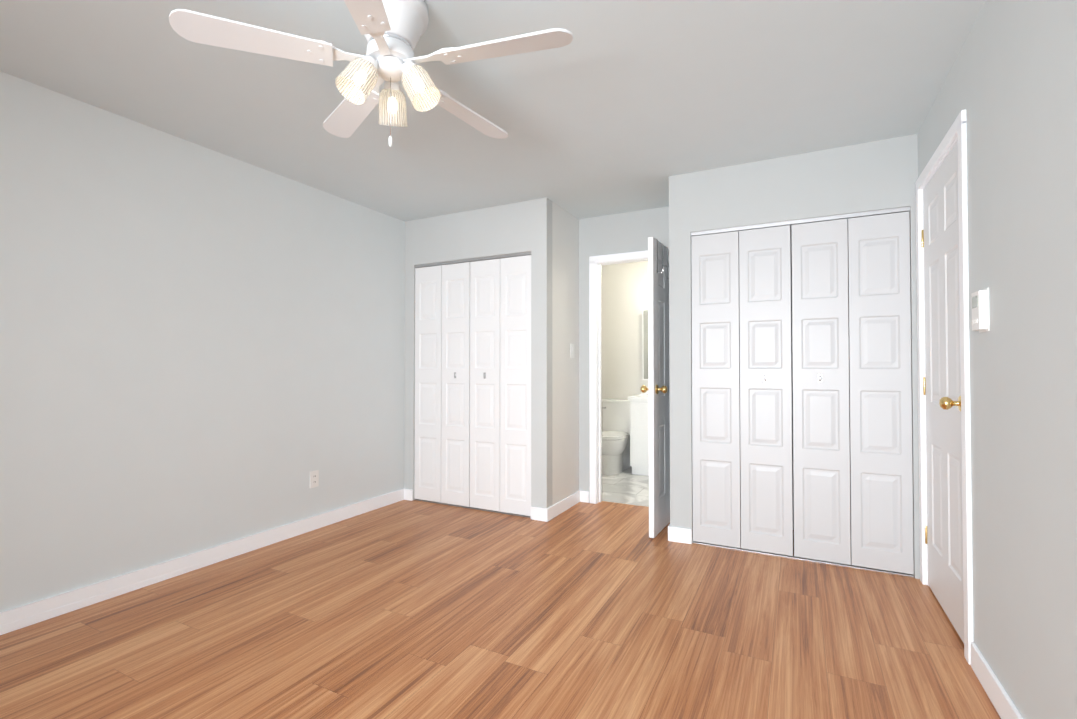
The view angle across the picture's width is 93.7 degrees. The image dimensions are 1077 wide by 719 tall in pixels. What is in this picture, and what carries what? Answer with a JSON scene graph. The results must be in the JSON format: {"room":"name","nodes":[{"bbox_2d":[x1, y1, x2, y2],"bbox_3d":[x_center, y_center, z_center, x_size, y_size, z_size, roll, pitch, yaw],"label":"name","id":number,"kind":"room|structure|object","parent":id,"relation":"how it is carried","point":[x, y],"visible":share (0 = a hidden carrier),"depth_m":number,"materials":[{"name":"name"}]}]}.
{"room":"empty bedroom","nodes":[
{"label":"empty bedroom","id":0,"kind":"room"},
{"bbox_2d":[0,71,404,611],"bbox_3d":[-2.380,-0.033,2.146,0.100,2.420,6.580,0,-1,27],"label":"wall","id":1,"kind":"structure","parent":0,"point":[202,348],"depth_m":2.75,"materials":[{"name":"grey paint"}]},
{"bbox_2d":[0,488,411,634],"bbox_3d":[-2.466,1.124,1.817,0.030,0.095,5.755,0,-1,27],"label":"baseboard","id":2,"kind":"structure","parent":1,"relation":"attached to","point":[20,617],"depth_m":2.74,"materials":[{"name":"white paint"}]},
{"bbox_2d":[310,470,318,487],"bbox_3d":[-1.583,0.845,3.567,0.008,0.116,0.070,0,-1,27],"label":"electrical outlet plate","id":3,"kind":"object","parent":1,"relation":"attached to","point":[314,478],"visible":1,"depth_m":3.56,"materials":[{"name":"white plastic"}]},
{"bbox_2d":[0,0,985,221],"bbox_3d":[-0.324,-1.294,2.078,3.840,0.100,8.300,0,-1,27],"label":"ceiling","id":4,"kind":"structure","parent":0,"point":[617,106],"depth_m":2.29,"materials":[{"name":"paint"}]},
{"bbox_2d":[169,0,572,146],"bbox_3d":[-0.486,-0.997,1.802,1.240,0.501,1.221,0,-1,27],"label":"fan","id":5,"kind":"object","parent":4,"relation":"hanging from","point":[392,31],"visible":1,"depth_m":1.70,"materials":[{"name":"white painted wood"},{"name":"white painted metal"},{"name":"glass"}]},
{"bbox_2d":[0,466,1000,718],"bbox_3d":[-0.324,1.224,2.038,3.840,0.102,8.300,0,-1,27],"label":"floor","id":6,"kind":"structure","parent":0,"point":[408,609],"depth_m":2.15,"materials":[{"name":"brown wood"}]},
{"bbox_2d":[601,398,629,474],"bbox_3d":[0.828,0.844,5.594,0.390,0.775,0.712,0,-1,27],"label":"toilet","id":7,"kind":"object","parent":6,"relation":"on","point":[616,440],"visible":0.79,"depth_m":5.66,"materials":[{"name":"white ceramic"}]},
{"bbox_2d":[628,387,648,475],"bbox_3d":[1.425,0.743,5.380,0.820,0.970,0.553,0,-1,27],"label":"bathroom vanity","id":8,"kind":"object","parent":6,"relation":"on","point":[639,439],"visible":0.1,"depth_m":5.30,"materials":[{"name":"white"}]},
{"bbox_2d":[579,206,668,502],"bbox_3d":[0.762,-0.001,4.175,3.640,2.420,0.100,0,-1,27],"label":"wall","id":9,"kind":"structure","parent":0,"point":[633,231],"depth_m":4.28,"materials":[{"name":"grey paint"}]},
{"bbox_2d":[589,248,668,503],"bbox_3d":[0.816,0.162,4.146,0.816,2.093,0.132,0,-1,27],"label":"door frame","id":10,"kind":"structure","parent":9,"relation":"attached to","point":[596,263],"depth_m":4.26,"materials":[{"name":"white paint"}]},
{"bbox_2d":[640,237,669,537],"bbox_3d":[0.907,0.185,3.671,0.185,2.013,0.671,0,-1,27],"label":"bathroom door","id":11,"kind":"structure","parent":9,"relation":"in","point":[658,389],"depth_m":3.46,"materials":[{"name":"white paint"}]},
{"bbox_2d":[601,261,647,430],"bbox_3d":[1.307,0.025,5.829,2.100,2.420,0.100,0,-1,27],"label":"wall","id":12,"kind":"structure","parent":0,"point":[624,294],"depth_m":5.92,"materials":[{"name":"white paint"}]},
{"bbox_2d":[642,309,647,379],"bbox_3d":[1.490,-0.241,5.597,0.660,0.945,0.145,0,-1,27],"label":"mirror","id":13,"kind":"object","parent":12,"relation":"attached to","point":[645,340],"visible":0.04,"depth_m":5.69,"materials":[{"name":"white"}]},
{"bbox_2d":[404,134,919,578],"bbox_3d":[0.596,-0.006,3.851,3.640,2.420,0.630,0,-1,27],"label":"wall","id":14,"kind":"structure","parent":0,"point":[871,176],"depth_m":3.35,"materials":[{"name":"grey paint"}]},
{"bbox_2d":[414,255,530,515],"bbox_3d":[-0.554,0.199,4.114,1.145,1.990,0.036,0,-1,27],"label":"closet door","id":15,"kind":"structure","parent":14,"relation":"in","point":[473,384],"depth_m":4.08,"materials":[{"name":"white paint"}]},
{"bbox_2d":[544,490,583,521],"bbox_3d":[0.215,1.159,4.021,0.030,0.095,0.648,0,-1,27],"label":"baseboard","id":16,"kind":"structure","parent":14,"relation":"attached to","point":[558,508],"depth_m":3.99,"materials":[{"name":"white paint"}]},
{"bbox_2d":[570,344,573,357],"bbox_3d":[0.285,-0.070,4.196,0.013,0.116,0.070,0,-1,27],"label":"switch plate","id":17,"kind":"object","parent":14,"relation":"attached to","point":[571,350],"visible":1,"depth_m":4.18,"materials":[{"name":"white plastic"}]},
{"bbox_2d":[415,206,913,576],"bbox_3d":[0.495,0.185,3.580,3.505,2.030,0.038,0,-1,27],"label":"trim","id":18,"kind":"structure","parent":14,"relation":"attached to","point":[828,218],"depth_m":3.11,"materials":[{"name":"silver metal"}]},
{"bbox_2d":[668,524,683,541],"bbox_3d":[1.006,1.153,3.613,0.016,0.095,0.646,0,-1,27],"label":"baseboard","id":19,"kind":"structure","parent":14,"relation":"attached to","point":[673,532],"depth_m":3.31,"materials":[{"name":"white paint"}]},
{"bbox_2d":[691,211,913,574],"bbox_3d":[1.530,0.182,3.046,1.170,1.990,0.036,0,-1,27],"label":"closet door","id":20,"kind":"structure","parent":14,"relation":"in","point":[741,396],"depth_m":3.00,"materials":[{"name":"white paint"}]},
{"bbox_2d":[918,0,1076,718],"bbox_3d":[0.980,-0.060,0.479,0.120,2.420,6.480,0,-1,27],"label":"wall","id":21,"kind":"structure","parent":0,"point":[1009,85],"depth_m":1.49,"materials":[{"name":"grey paint"}]},
{"bbox_2d":[921,141,963,642],"bbox_3d":[1.854,0.133,2.344,0.110,2.075,0.740,0,-1,27],"label":"entry door","id":22,"kind":"structure","parent":21,"relation":"in","point":[942,388],"depth_m":2.32,"materials":[{"name":"white paint"}]},
{"bbox_2d":[915,110,972,664],"bbox_3d":[1.903,0.105,2.316,0.116,2.150,0.865,0,-1,27],"label":"door frame","id":23,"kind":"structure","parent":21,"relation":"attached to","point":[956,132],"depth_m":1.99,"materials":[{"name":"white paint"}]},
{"bbox_2d":[971,288,989,332],"bbox_3d":[1.573,-0.174,1.801,0.029,0.150,0.100,0,-1,27],"label":"thermostat","id":24,"kind":"object","parent":21,"relation":"attached to","point":[980,309],"visible":1,"depth_m":1.77,"materials":[{"name":"white plastic"}]},
{"bbox_2d":[971,643,1022,718],"bbox_3d":[0.546,1.092,-0.235,0.016,0.095,4.853,0,-1,27],"label":"baseboard","id":25,"kind":"structure","parent":21,"relation":"attached to","point":[995,691],"depth_m":1.71,"materials":[{"name":"white paint"}]}
]}

